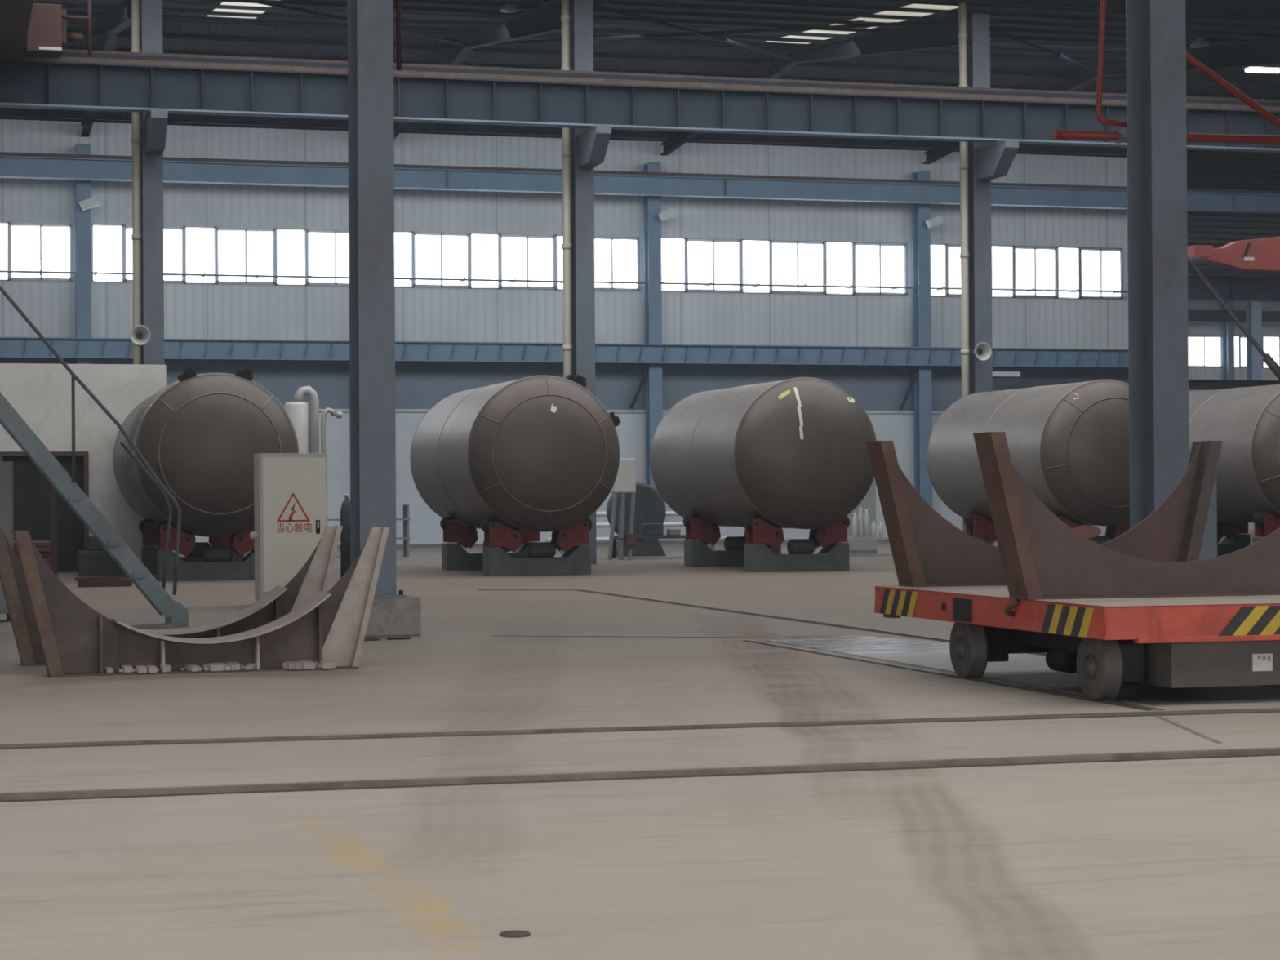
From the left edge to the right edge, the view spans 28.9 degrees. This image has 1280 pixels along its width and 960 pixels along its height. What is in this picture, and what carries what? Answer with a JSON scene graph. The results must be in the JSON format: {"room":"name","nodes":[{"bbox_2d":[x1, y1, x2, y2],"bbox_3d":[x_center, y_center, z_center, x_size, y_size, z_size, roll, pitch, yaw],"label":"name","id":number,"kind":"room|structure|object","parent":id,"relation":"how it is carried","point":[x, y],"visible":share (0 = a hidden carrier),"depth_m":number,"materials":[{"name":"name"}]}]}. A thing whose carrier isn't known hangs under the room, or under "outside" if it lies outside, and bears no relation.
{"room":"factory workshop","nodes":[
{"label":"factory workshop","id":0,"kind":"room"},
{"bbox_2d":[0,363,166,560],"bbox_3d":[-15.269,-0.235,51.544,10.680,4.400,0.300,0,0,-16],"label":"wall","id":1,"kind":"structure","parent":0,"point":[41,393],"depth_m":52.43,"materials":[{"name":"paint"}]},
{"bbox_2d":[0,451,88,572],"bbox_3d":[-12.542,0.677,52.151,1.850,2.550,0.200,0,0,-16],"label":"door","id":2,"kind":"structure","parent":1,"relation":"in","point":[31,489],"depth_m":52.21,"materials":[{"name":"metal"}]},
{"bbox_2d":[0,115,1128,546],"bbox_3d":[-7.847,-4.867,82.031,53.600,14.000,0.550,0,0,-16],"label":"wall","id":3,"kind":"structure","parent":0,"point":[191,311],"depth_m":83.41,"materials":[{"name":"metal"}]},
{"bbox_2d":[0,222,72,281],"bbox_3d":[-19.547,-7.244,78.748,2.983,1.860,0.100,0,0,-16],"label":"window","id":4,"kind":"structure","parent":3,"relation":"in","point":[24,246],"depth_m":78.86,"materials":[{"name":"glass"}]},
{"bbox_2d":[91,223,184,284],"bbox_3d":[-16.124,-7.260,79.716,2.933,1.860,0.100,0,0,-16],"label":"window","id":5,"kind":"structure","parent":3,"relation":"in","point":[111,244],"depth_m":79.57,"materials":[{"name":"glass"}]},
{"bbox_2d":[184,226,275,285],"bbox_3d":[-13.301,-7.272,80.515,2.933,1.860,0.100,0,0,-16],"label":"window","id":6,"kind":"structure","parent":3,"relation":"in","point":[207,250],"depth_m":80.53,"materials":[{"name":"glass"}]},
{"bbox_2d":[275,228,349,286],"bbox_3d":[-10.478,-7.285,81.313,2.933,1.860,0.100,0,0,-16],"label":"window","id":7,"kind":"structure","parent":3,"relation":"in","point":[299,251],"depth_m":81.26,"materials":[{"name":"glass"}]},
{"bbox_2d":[394,231,470,288],"bbox_3d":[-7.079,-7.300,82.275,2.933,1.860,0.100,0,0,-16],"label":"window","id":8,"kind":"structure","parent":3,"relation":"in","point":[425,255],"depth_m":82.36,"materials":[{"name":"glass"}]},
{"bbox_2d":[470,232,555,289],"bbox_3d":[-4.256,-7.313,83.074,2.933,1.860,0.100,0,0,-16],"label":"window","id":9,"kind":"structure","parent":3,"relation":"in","point":[516,256],"depth_m":83.11,"materials":[{"name":"glass"}]},
{"bbox_2d":[555,235,639,291],"bbox_3d":[-1.434,-7.326,83.872,2.933,1.860,0.100,0,0,-16],"label":"window","id":10,"kind":"structure","parent":3,"relation":"in","point":[616,258],"depth_m":84.07,"materials":[{"name":"glass"}]},
{"bbox_2d":[661,237,742,293],"bbox_3d":[2.022,-7.341,84.850,3.050,1.860,0.100,0,0,-16],"label":"window","id":11,"kind":"structure","parent":3,"relation":"in","point":[683,260],"depth_m":84.90,"materials":[{"name":"glass"}]},
{"bbox_2d":[742,239,826,294],"bbox_3d":[4.957,-7.355,85.680,3.050,1.860,0.100,0,0,-16],"label":"window","id":12,"kind":"structure","parent":3,"relation":"in","point":[786,262],"depth_m":85.70,"materials":[{"name":"glass"}]},
{"bbox_2d":[825,240,907,296],"bbox_3d":[7.892,-7.368,86.510,3.050,1.860,0.100,0,0,-16],"label":"window","id":13,"kind":"structure","parent":3,"relation":"in","point":[846,263],"depth_m":86.54,"materials":[{"name":"glass"}]},
{"bbox_2d":[930,243,960,297],"bbox_3d":[11.172,-7.382,87.438,2.567,1.860,0.100,0,0,-16],"label":"window","id":14,"kind":"structure","parent":3,"relation":"in","point":[945,260],"depth_m":87.33,"materials":[{"name":"glass"}]},
{"bbox_2d":[991,244,1057,298],"bbox_3d":[13.641,-7.394,88.137,2.567,1.860,0.100,0,0,-16],"label":"window","id":15,"kind":"structure","parent":3,"relation":"in","point":[1013,267],"depth_m":88.17,"materials":[{"name":"glass"}]},
{"bbox_2d":[1057,246,1123,299],"bbox_3d":[16.111,-7.405,88.836,2.567,1.860,0.100,0,0,-16],"label":"window","id":16,"kind":"structure","parent":3,"relation":"in","point":[1101,268],"depth_m":88.88,"materials":[{"name":"glass"}]},
{"bbox_2d":[0,337,1128,368],"bbox_3d":[-3.314,-4.216,82.159,44.412,0.640,0.360,0,0,-16],"label":"beam","id":17,"kind":"structure","parent":0,"point":[10,347],"depth_m":82.30,"materials":[{"name":"blue metal"}]},
{"bbox_2d":[0,522,1279,959],"bbox_3d":[24.637,1.817,67.231,108.000,0.001,144.000,0,0,-16],"label":"floor","id":18,"kind":"structure","parent":0,"point":[1172,859],"depth_m":12.06,"materials":[{"name":"concrete"}]},
{"bbox_2d":[0,462,13,621],"bbox_3d":[-8.266,0.775,31.161,0.750,2.000,0.520,0,0,-16],"label":"locker","id":19,"kind":"object","parent":18,"relation":"on","point":[6,468],"visible":0.56,"depth_m":30.99,"materials":[{"name":"grey metal"}]},
{"bbox_2d":[49,457,57,576],"bbox_3d":[-9.215,0.736,38.958,0.270,2.200,0.260,0,0,-16],"label":"steel post","id":20,"kind":"object","parent":18,"relation":"on","point":[53,493],"visible":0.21,"depth_m":38.91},
{"bbox_2d":[74,143,91,364],"bbox_3d":[-17.915,-4.226,78.536,1.044,12.800,0.516,0,0,-16],"label":"steel column","id":21,"kind":"structure","parent":18,"relation":"on","point":[82,188],"depth_m":78.40,"materials":[{"name":"metal"}]},
{"bbox_2d":[0,270,1128,293],"bbox_3d":[-3.428,-6.618,82.730,44.500,0.085,0.640,0,0,-16],"label":"pipe","id":22,"kind":"object","parent":21,"relation":"attached to","point":[40,272],"visible":0.81,"depth_m":83.02,"materials":[{"name":"grey metal"}]},
{"bbox_2d":[0,285,188,626],"bbox_3d":[-7.133,-0.876,29.484,3.389,5.264,0.932,0,0,-16],"label":"stair","id":23,"kind":"structure","parent":18,"relation":"on","point":[175,613],"depth_m":29.28,"materials":[{"name":"metal"}]},
{"bbox_2d":[77,535,125,576],"bbox_3d":[-10.829,1.524,49.874,0.900,0.800,0.700,0,0,-16],"label":"box","id":24,"kind":"object","parent":18,"relation":"on","point":[96,562],"visible":0.58,"depth_m":49.53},
{"bbox_2d":[75,575,132,587],"bbox_3d":[-9.411,1.775,43.466,0.962,0.190,0.400,0,0,-16],"label":"bar","id":25,"kind":"object","parent":18,"relation":"on","point":[113,580],"visible":0.86,"depth_m":43.32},
{"bbox_2d":[130,0,142,364],"bbox_3d":[-10.873,-4.649,53.606,0.220,13.200,0.214,0,0,-16],"label":"downpipe","id":26,"kind":"object","parent":18,"relation":"on","point":[136,236],"visible":0.62,"depth_m":53.54,"materials":[{"name":"plastic"}]},
{"bbox_2d":[140,0,168,364],"bbox_3d":[-10.336,-4.508,52.905,0.440,12.900,2.360,0,0,-16],"label":"steel column","id":27,"kind":"structure","parent":18,"relation":"on","point":[153,123],"depth_m":53.41,"materials":[{"name":"metal"}]},
{"bbox_2d":[129,324,151,345],"bbox_3d":[-10.709,-3.074,53.014,0.440,0.440,0.638,0,0,-16],"label":"speaker","id":28,"kind":"object","parent":27,"relation":"attached to","point":[140,335],"visible":1,"depth_m":52.77},
{"bbox_2d":[0,55,1279,152],"bbox_3d":[5.719,-8.370,56.774,48.012,1.070,0.400,0,0,-16],"label":"girder","id":29,"kind":"object","parent":27,"relation":"on","point":[64,83],"visible":0.91,"depth_m":54.82,"materials":[{"name":"blue metal"}]},
{"bbox_2d":[0,0,91,62],"bbox_3d":[-10.405,-9.729,39.364,4.690,2.050,25.250,0,0,-16],"label":"crane","id":30,"kind":"object","parent":29,"relation":"on","point":[41,28],"visible":1,"depth_m":50.26,"materials":[{"name":"brown metal"}]},
{"bbox_2d":[0,525,342,666],"bbox_3d":[-4.408,1.068,23.166,3.240,1.250,0.540,0,0,-18],"label":"saddle","id":31,"kind":"object","parent":18,"relation":"on","point":[314,576],"visible":0.52,"depth_m":23.30,"materials":[{"name":"metal"}]},
{"bbox_2d":[138,519,244,574],"bbox_3d":[-9.198,1.357,51.013,2.158,1.129,0.600,0,0,-16],"label":"support","id":32,"kind":"object","parent":18,"relation":"on","point":[148,553],"visible":0.38,"depth_m":50.62,"materials":[{"name":"metal"}]},
{"bbox_2d":[12,527,389,677],"bbox_3d":[-3.818,1.054,21.723,3.240,1.250,0.540,0,0,-18],"label":"saddle","id":33,"kind":"object","parent":18,"relation":"on","point":[76,640],"visible":1,"depth_m":21.66,"materials":[{"name":"metal"}]},
{"bbox_2d":[104,660,335,673],"bbox_3d":[-3.654,1.628,21.645,1.988,0.071,0.235,0,0,-16],"label":"rubble","id":34,"kind":"object","parent":33,"relation":"on","point":[304,664],"visible":1,"depth_m":21.61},
{"bbox_2d":[154,520,254,581],"bbox_3d":[-8.062,1.320,46.813,2.158,1.129,0.600,0,0,-16],"label":"support","id":35,"kind":"object","parent":18,"relation":"on","point":[216,565],"visible":0.79,"depth_m":46.54,"materials":[{"name":"metal"}]},
{"bbox_2d":[113,367,298,537],"bbox_3d":[-8.720,-0.492,49.294,3.120,3.188,7.400,0,0,-16],"label":"storage tank","id":36,"kind":"object","parent":35,"relation":"on","point":[201,435],"visible":0.89,"depth_m":45.90,"materials":[{"name":"black metal"}]},
{"bbox_2d":[249,453,327,600],"bbox_3d":[-5.053,0.705,35.451,1.090,2.160,0.715,0,0,-16],"label":"tall cabinet","id":37,"kind":"object","parent":18,"relation":"on","point":[291,489],"visible":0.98,"depth_m":35.16,"materials":[{"name":"metal"}]},
{"bbox_2d":[284,386,319,453],"bbox_3d":[-6.811,0.002,49.933,0.678,3.793,0.500,0,0,-16],"label":"vessel","id":38,"kind":"object","parent":18,"relation":"on","point":[304,417],"visible":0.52,"depth_m":49.78,"materials":[{"name":"metal"}]},
{"bbox_2d":[244,502,410,557],"bbox_3d":[-8.116,1.028,64.157,4.300,1.960,0.700,0,0,-16],"label":"storage rack","id":39,"kind":"object","parent":18,"relation":"on","point":[406,538],"visible":0.07,"depth_m":64.50,"materials":[{"name":"grey metal"}]},
{"bbox_2d":[339,537,410,540],"bbox_3d":[-8.127,1.534,64.201,4.300,0.050,0.600,0,0,-16],"label":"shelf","id":40,"kind":"object","parent":39,"relation":"attached to","point":[397,538],"depth_m":64.49,"materials":[{"name":"grey metal"}]},
{"bbox_2d":[320,407,342,453],"bbox_3d":[-6.175,0.218,49.695,0.430,3.349,0.140,0,0,-16],"label":"vent pipe","id":41,"kind":"object","parent":18,"relation":"on","point":[339,414],"visible":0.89,"depth_m":49.62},
{"bbox_2d":[340,493,350,577],"bbox_3d":[-5.208,1.048,44.218,0.261,1.600,0.272,0,0,-16],"label":"gas cylinder","id":42,"kind":"object","parent":18,"relation":"on","point":[345,507],"visible":0.73,"depth_m":44.14,"materials":[{"name":"grey metal"}]},
{"bbox_2d":[347,0,421,636],"bbox_3d":[-3.001,-4.735,27.597,0.900,12.900,0.900,0,0,-16],"label":"steel column","id":43,"kind":"structure","parent":18,"relation":"on","point":[370,22],"depth_m":27.27,"materials":[{"name":"metal"}]},
{"bbox_2d":[395,0,401,71],"bbox_3d":[-2.705,-5.936,27.764,0.057,2.700,0.060,0,0,-16],"label":"gas pipe","id":44,"kind":"object","parent":43,"relation":"attached to","point":[398,2],"visible":1,"depth_m":27.74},
{"bbox_2d":[440,516,539,569],"bbox_3d":[-3.155,1.330,52.722,2.158,1.129,0.600,0,0,-16],"label":"support","id":45,"kind":"object","parent":18,"relation":"on","point":[454,557],"visible":0.56,"depth_m":52.31,"materials":[{"name":"metal"}]},
{"bbox_2d":[480,517,591,576],"bbox_3d":[-2.019,1.293,48.523,2.158,1.129,0.600,0,0,-16],"label":"support","id":46,"kind":"object","parent":18,"relation":"on","point":[574,540],"visible":0.97,"depth_m":48.32,"materials":[{"name":"metal"}]},
{"bbox_2d":[409,374,621,532],"bbox_3d":[-2.656,-0.504,51.009,3.081,3.074,7.400,0,0,-16],"label":"storage tank","id":47,"kind":"object","parent":46,"relation":"on","point":[535,453],"visible":0.98,"depth_m":47.74,"materials":[{"name":"black metal"}]},
{"bbox_2d":[560,0,572,378],"bbox_3d":[-1.655,-4.691,56.214,0.220,13.200,0.214,0,0,-16],"label":"downpipe","id":48,"kind":"object","parent":18,"relation":"on","point":[565,4],"visible":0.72,"depth_m":56.15,"materials":[{"name":"plastic"}]},
{"bbox_2d":[569,0,611,564],"bbox_3d":[-1.094,-4.549,55.519,0.440,12.900,2.360,0,0,-16],"label":"steel column","id":49,"kind":"structure","parent":18,"relation":"on","point":[588,146],"depth_m":56.03,"materials":[{"name":"metal"}]},
{"bbox_2d":[23,50,1279,106],"bbox_3d":[5.481,-9.002,57.627,48.000,0.310,0.040,0,0,-16],"label":"beam","id":50,"kind":"structure","parent":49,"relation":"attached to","point":[63,54],"depth_m":56.03,"materials":[{"name":"metal"}]},
{"bbox_2d":[24,47,1279,102],"bbox_3d":[5.477,-9.187,57.638,48.000,0.060,0.060,0,0,-16],"label":"bar","id":51,"kind":"object","parent":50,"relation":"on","point":[63,50],"visible":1,"depth_m":56.05,"materials":[{"name":"metal"}]},
{"bbox_2d":[607,458,637,559],"bbox_3d":[-0.519,0.709,60.168,0.749,2.457,0.984,0,0,-16],"label":"stand","id":52,"kind":"object","parent":18,"relation":"on","point":[625,480],"visible":0.85,"depth_m":59.95,"materials":[{"name":"white metal"}]},
{"bbox_2d":[0,709,1248,749],"bbox_3d":[-1.222,1.609,15.733,11.010,0.022,0.140,0,0,-13],"label":"rail","id":53,"kind":"object","parent":18,"relation":"on","point":[64,744],"visible":1,"depth_m":15.94,"materials":[{"name":"metal"}]},
{"bbox_2d":[490,635,774,638],"bbox_3d":[-0.095,1.686,26.719,3.132,0.008,0.075,0,0,13],"label":"rail","id":54,"kind":"object","parent":18,"relation":"on","point":[491,635],"visible":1,"depth_m":26.69,"materials":[{"name":"metal"}]},
{"bbox_2d":[606,482,666,556],"bbox_3d":[-0.092,1.005,63.361,1.490,1.890,0.400,0,0,-16],"label":"fan housing","id":55,"kind":"object","parent":18,"relation":"on","point":[650,506],"visible":0.52,"depth_m":63.22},
{"bbox_2d":[546,511,727,552],"bbox_3d":[-0.077,1.413,68.625,5.200,1.150,0.270,0,0,-16],"label":"rack","id":56,"kind":"object","parent":18,"relation":"on","point":[668,513],"visible":0.1,"depth_m":68.73,"materials":[{"name":"white metal"}]},
{"bbox_2d":[0,747,1279,802],"bbox_3d":[2.110,1.568,13.875,16.403,0.034,0.185,0,0,-15],"label":"rail","id":57,"kind":"object","parent":18,"relation":"on","point":[1236,753],"visible":1,"depth_m":13.25,"materials":[{"name":"metal"}]},
{"bbox_2d":[629,161,663,542],"bbox_3d":[0.174,-4.308,83.654,1.044,12.800,0.516,0,0,-16],"label":"steel column","id":58,"kind":"structure","parent":18,"relation":"on","point":[652,376],"depth_m":83.51,"materials":[{"name":"metal"}]},
{"bbox_2d":[608,534,696,558],"bbox_3d":[0.342,1.654,61.451,2.100,0.560,0.700,0,0,-16],"label":"bench","id":59,"kind":"object","parent":18,"relation":"on","point":[681,536],"visible":0.33,"depth_m":61.19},
{"bbox_2d":[640,523,663,535],"bbox_3d":[0.305,1.224,61.392,0.500,0.300,0.300,0,0,-16],"label":"box","id":60,"kind":"object","parent":59,"relation":"on","point":[646,529],"visible":1,"depth_m":61.25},
{"bbox_2d":[683,514,781,566],"bbox_3d":[2.022,1.307,54.187,2.158,1.129,0.600,0,0,-16],"label":"support","id":61,"kind":"object","parent":18,"relation":"on","point":[696,553],"visible":0.6,"depth_m":53.80,"materials":[{"name":"metal"}]},
{"bbox_2d":[742,515,849,572],"bbox_3d":[3.158,1.270,49.987,2.158,1.129,0.600,0,0,-16],"label":"support","id":62,"kind":"object","parent":18,"relation":"on","point":[833,556],"visible":0.93,"depth_m":49.77,"materials":[{"name":"metal"}]},
{"bbox_2d":[649,377,876,528],"bbox_3d":[2.500,-0.509,52.468,3.038,3.038,7.400,0,0,-16],"label":"storage tank","id":63,"kind":"object","parent":62,"relation":"on","point":[791,453],"visible":0.98,"depth_m":49.30,"materials":[{"name":"metal"}]},
{"bbox_2d":[841,477,877,554],"bbox_3d":[5.590,0.780,64.838,0.950,2.313,0.907,0,0,-16],"label":"wall panel","id":64,"kind":"object","parent":18,"relation":"on","point":[868,502],"visible":0.4,"depth_m":64.52,"materials":[{"name":"grey metal"}]},
{"bbox_2d":[899,170,932,507],"bbox_3d":[9.556,-4.350,86.308,1.044,12.800,0.516,0,0,-16],"label":"steel column","id":65,"kind":"structure","parent":18,"relation":"on","point":[921,381],"depth_m":86.17,"materials":[{"name":"metal"}]},
{"bbox_2d":[574,589,1279,688],"bbox_3d":[2.221,1.681,28.985,0.210,0.020,23.400,0,0,-16],"label":"rail","id":66,"kind":"object","parent":18,"relation":"on","point":[851,627],"visible":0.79,"depth_m":30.00,"materials":[{"name":"metal"}]},
{"bbox_2d":[743,639,1164,711],"bbox_3d":[2.352,1.632,21.540,0.140,0.012,9.000,0,0,-16],"label":"rail","id":67,"kind":"object","parent":18,"relation":"on","point":[976,679],"visible":1,"depth_m":20.24,"materials":[{"name":"metal"}]},
{"bbox_2d":[958,2,969,532],"bbox_3d":[7.707,-4.733,58.863,0.220,13.200,0.214,0,0,-16],"label":"downpipe","id":68,"kind":"object","parent":18,"relation":"on","point":[962,35],"visible":0.72,"depth_m":58.80,"materials":[{"name":"plastic"}]},
{"bbox_2d":[963,511,998,546],"bbox_3d":[8.372,1.278,55.983,2.158,1.129,0.600,0,0,-16],"label":"support","id":69,"kind":"object","parent":18,"relation":"on","point":[976,525],"visible":0.3,"depth_m":55.56,"materials":[{"name":"metal"}]},
{"bbox_2d":[966,13,1018,545],"bbox_3d":[8.259,-4.591,58.165,0.440,12.900,2.360,0,0,-16],"label":"steel column","id":70,"kind":"structure","parent":18,"relation":"on","point":[987,162],"depth_m":58.67,"materials":[{"name":"metal"}]},
{"bbox_2d":[972,342,991,360],"bbox_3d":[7.940,-2.998,58.289,0.440,0.440,0.638,0,0,-16],"label":"speaker","id":71,"kind":"object","parent":70,"relation":"attached to","point":[983,351],"visible":1,"depth_m":58.06},
{"bbox_2d":[767,635,1279,706],"bbox_3d":[3.115,1.635,22.224,1.520,0.006,9.300,0,0,-16],"label":"floor plate","id":72,"kind":"object","parent":18,"relation":"on","point":[1028,669],"visible":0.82,"depth_m":21.23,"materials":[{"name":"metal"}]},
{"bbox_2d":[874,585,1279,701],"bbox_3d":[3.895,1.264,19.780,2.758,0.742,4.446,0,0,-16],"label":"cart","id":73,"kind":"object","parent":18,"relation":"on","point":[1114,646],"visible":0.98,"depth_m":17.92,"materials":[{"name":"red paint"}]},
{"bbox_2d":[866,440,1222,586],"bbox_3d":[3.562,0.286,21.687,3.240,1.250,0.340,0,0,-16],"label":"saddle","id":74,"kind":"object","parent":73,"relation":"on","point":[928,550],"visible":0.64,"depth_m":21.46,"materials":[{"name":"metal"}]},
{"bbox_2d":[973,431,1279,599],"bbox_3d":[4.118,0.263,18.986,3.240,1.250,0.340,0,0,-16],"label":"saddle","id":75,"kind":"object","parent":73,"relation":"on","point":[1042,557],"visible":1,"depth_m":18.73,"materials":[{"name":"metal"}]},
{"bbox_2d":[1053,512,1129,544],"bbox_3d":[9.508,1.241,51.784,2.158,1.129,0.600,0,0,-16],"label":"support","id":76,"kind":"object","parent":18,"relation":"on","point":[1112,532],"visible":0.19,"depth_m":51.68,"materials":[{"name":"metal"}]},
{"bbox_2d":[926,379,1129,526],"bbox_3d":[8.851,-0.537,54.264,3.038,3.038,7.400,0,0,-16],"label":"storage tank","id":77,"kind":"object","parent":76,"relation":"on","point":[1068,443],"visible":0.69,"depth_m":51.14,"materials":[{"name":"metal"}]},
{"bbox_2d":[1115,0,1189,529],"bbox_3d":[6.266,-4.776,30.307,0.900,12.900,1.070,0,0,-16],"label":"steel column","id":78,"kind":"structure","parent":18,"relation":"on","point":[1155,133],"depth_m":29.94,"materials":[{"name":"metal"}]},
{"bbox_2d":[1095,0,1126,126],"bbox_3d":[5.843,-5.590,30.594,0.495,2.464,0.070,0,0,-16],"label":"gas pipe","id":79,"kind":"object","parent":78,"relation":"attached to","point":[1103,2],"visible":1,"depth_m":30.52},
{"bbox_2d":[1050,128,1279,144],"bbox_3d":[7.100,-4.274,31.042,4.201,0.173,0.140,0,0,-16],"label":"gas pipe","id":80,"kind":"object","parent":78,"relation":"attached to","point":[1056,134],"visible":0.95,"depth_m":30.96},
{"bbox_2d":[1186,50,1279,128],"bbox_3d":[7.457,-4.887,31.045,1.950,1.310,0.090,0,0,-16],"label":"gas pipe","id":81,"kind":"object","parent":80,"relation":"attached to","point":[1190,59],"visible":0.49,"depth_m":31.00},
{"bbox_2d":[1198,475,1217,559],"bbox_3d":[6.756,0.601,30.241,0.400,1.300,0.470,0,0,-16],"label":"control box","id":82,"kind":"object","parent":78,"relation":"on","point":[1209,544],"visible":0.13,"depth_m":30.05,"materials":[{"name":"paint"}]},
{"bbox_2d":[1187,257,1279,380],"bbox_3d":[7.480,-1.748,30.400,1.879,2.066,0.110,0,0,-16],"label":"rod","id":83,"kind":"object","parent":78,"relation":"attached to","point":[1267,358],"visible":1,"depth_m":30.34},
{"bbox_2d":[1154,715,1222,743],"bbox_3d":[3.489,1.588,15.886,0.037,0.004,1.978,0,0,0],"label":"rail","id":84,"kind":"object","parent":18,"relation":"on","point":[1214,740],"visible":1,"depth_m":15.73,"materials":[{"name":"metal"}]},
{"bbox_2d":[1222,300,1235,379],"bbox_3d":[33.761,-4.511,142.149,0.420,13.600,0.600,0,0,-16],"label":"steel column","id":85,"kind":"structure","parent":18,"relation":"on","point":[1228,373],"depth_m":141.92,"materials":[{"name":"metal"}]},
{"bbox_2d":[1217,522,1250,556],"bbox_3d":[13.039,1.258,57.303,2.158,1.129,0.600,0,0,-16],"label":"support","id":86,"kind":"object","parent":18,"relation":"on","point":[1237,538],"visible":0.22,"depth_m":57.24,"materials":[{"name":"metal"}]},
{"bbox_2d":[1188,379,1279,390],"bbox_3d":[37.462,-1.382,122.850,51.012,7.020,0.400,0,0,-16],"label":"girder","id":87,"kind":"object","parent":18,"relation":"on","point":[1193,384],"visible":0.11,"depth_m":120.27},
{"bbox_2d":[1246,273,1262,380],"bbox_3d":[33.891,-4.550,136.730,0.600,13.600,0.600,0,0,-16],"label":"steel column","id":88,"kind":"structure","parent":18,"relation":"on","point":[1254,310],"depth_m":136.52,"materials":[{"name":"metal"}]},
{"bbox_2d":[1252,511,1279,543],"bbox_3d":[14.175,1.220,53.104,2.158,1.129,0.600,0,0,-16],"label":"support","id":89,"kind":"object","parent":18,"relation":"on","point":[1265,523],"visible":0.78,"depth_m":52.68,"materials":[{"name":"metal"}]},
{"bbox_2d":[1188,384,1279,523],"bbox_3d":[13.517,-0.558,55.584,3.038,3.038,7.400,0,0,-16],"label":"storage tank","id":90,"kind":"object","parent":89,"relation":"on","point":[1246,420],"visible":0.34,"depth_m":53.15,"materials":[{"name":"metal"}]},
{"bbox_2d":[0,16,1279,168],"bbox_3d":[2.791,-11.844,78.113,72.000,1.480,13.801,0,0,-16],"label":"steel beam","id":91,"kind":"structure","parent":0,"point":[179,37],"depth_m":74.44,"materials":[{"name":"metal"}]},
{"bbox_2d":[0,151,1279,213],"bbox_3d":[6.702,-9.909,84.502,65.012,0.770,0.400,0,0,-16],"label":"girder","id":92,"kind":"object","parent":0,"point":[11,166],"visible":0.67,"depth_m":82.50,"materials":[{"name":"blue metal"}]},
{"bbox_2d":[0,153,1246,193],"bbox_3d":[-1.433,-10.169,82.048,48.000,0.080,0.060,0,0,-16],"label":"bar","id":93,"kind":"object","parent":92,"relation":"on","point":[1,154],"visible":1,"depth_m":82.18,"materials":[{"name":"metal"}]},
{"bbox_2d":[33,0,1279,76],"bbox_3d":[6.427,-11.534,65.265,72.000,2.330,12.901,0,0,-16],"label":"ceiling","id":94,"kind":"structure","parent":0,"point":[823,28],"depth_m":64.17,"materials":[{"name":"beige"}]},
{"bbox_2d":[1242,64,1279,73],"bbox_3d":[16.934,-11.453,67.249,1.100,0.760,0.400,0,0,-16],"label":"lamp","id":95,"kind":"object","parent":94,"relation":"hanging from","point":[1275,68],"visible":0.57,"depth_m":67.11,"materials":[{"name":"white plastic"}]},
{"bbox_2d":[992,377,1128,390],"bbox_3d":[15.256,-3.292,85.616,8.000,0.400,0.200,0,0,-16],"label":"bar","id":96,"kind":"object","parent":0,"point":[998,384],"visible":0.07,"depth_m":84.97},
{"bbox_2d":[916,0,1279,19],"bbox_3d":[10.030,-12.090,52.519,72.000,1.447,13.600,0,0,-16],"label":"ceiling","id":97,"kind":"structure","parent":0,"point":[1264,9],"depth_m":59.76,"materials":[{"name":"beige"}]},
{"bbox_2d":[1186,210,1279,274],"bbox_3d":[34.684,-12.215,130.683,54.000,1.207,24.400,0,0,-16],"label":"girder","id":98,"kind":"structure","parent":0,"point":[1218,229],"depth_m":122.91,"materials":[{"name":"metal"}]},
{"bbox_2d":[1186,160,1279,191],"bbox_3d":[41.107,-12.319,107.974,54.000,1.404,22.800,0,0,-16],"label":"ceiling","id":99,"kind":"structure","parent":0,"point":[1206,175],"depth_m":97.33,"materials":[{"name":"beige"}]},
{"bbox_2d":[1187,272,1279,302],"bbox_3d":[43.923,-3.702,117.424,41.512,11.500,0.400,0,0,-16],"label":"girder","id":100,"kind":"object","parent":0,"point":[1229,286],"visible":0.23,"depth_m":112.68,"materials":[{"name":"metal"}]},
{"bbox_2d":[1187,236,1279,272],"bbox_3d":[30.157,-10.273,112.549,12.600,1.849,2.800,0,0,-16],"label":"crane","id":101,"kind":"object","parent":100,"relation":"on","point":[1260,255],"visible":0.94,"depth_m":111.31,"materials":[{"name":"red metal"}]},
{"bbox_2d":[1187,300,1279,391],"bbox_3d":[31.499,-4.797,142.058,54.000,14.200,0.150,0,0,-16],"label":"wall","id":102,"kind":"structure","parent":0,"point":[1194,328],"depth_m":142.48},
{"bbox_2d":[1188,334,1222,367],"bbox_3d":[31.815,-7.374,142.123,3.433,1.850,0.100,0,0,-16],"label":"window","id":103,"kind":"structure","parent":102,"relation":"in","point":[1204,351],"depth_m":142.34,"materials":[{"name":"glass"}]},
{"bbox_2d":[1234,335,1246,368],"bbox_3d":[34.718,-7.387,142.945,1.200,1.850,0.100,0,0,-16],"label":"window","id":104,"kind":"structure","parent":102,"relation":"in","point":[1240,341],"depth_m":142.90,"materials":[{"name":"glass"}]},
{"bbox_2d":[1262,336,1279,368],"bbox_3d":[37.541,-7.399,143.743,3.267,1.850,0.100,0,0,-16],"label":"window","id":105,"kind":"structure","parent":102,"relation":"in","point":[1270,344],"depth_m":143.53,"materials":[{"name":"glass"}]},
{"bbox_2d":[1187,309,1279,323],"bbox_3d":[39.941,-9.368,143.369,35.000,0.650,0.400,0,0,-16],"label":"beam","id":106,"kind":"structure","parent":0,"point":[1208,316],"depth_m":141.30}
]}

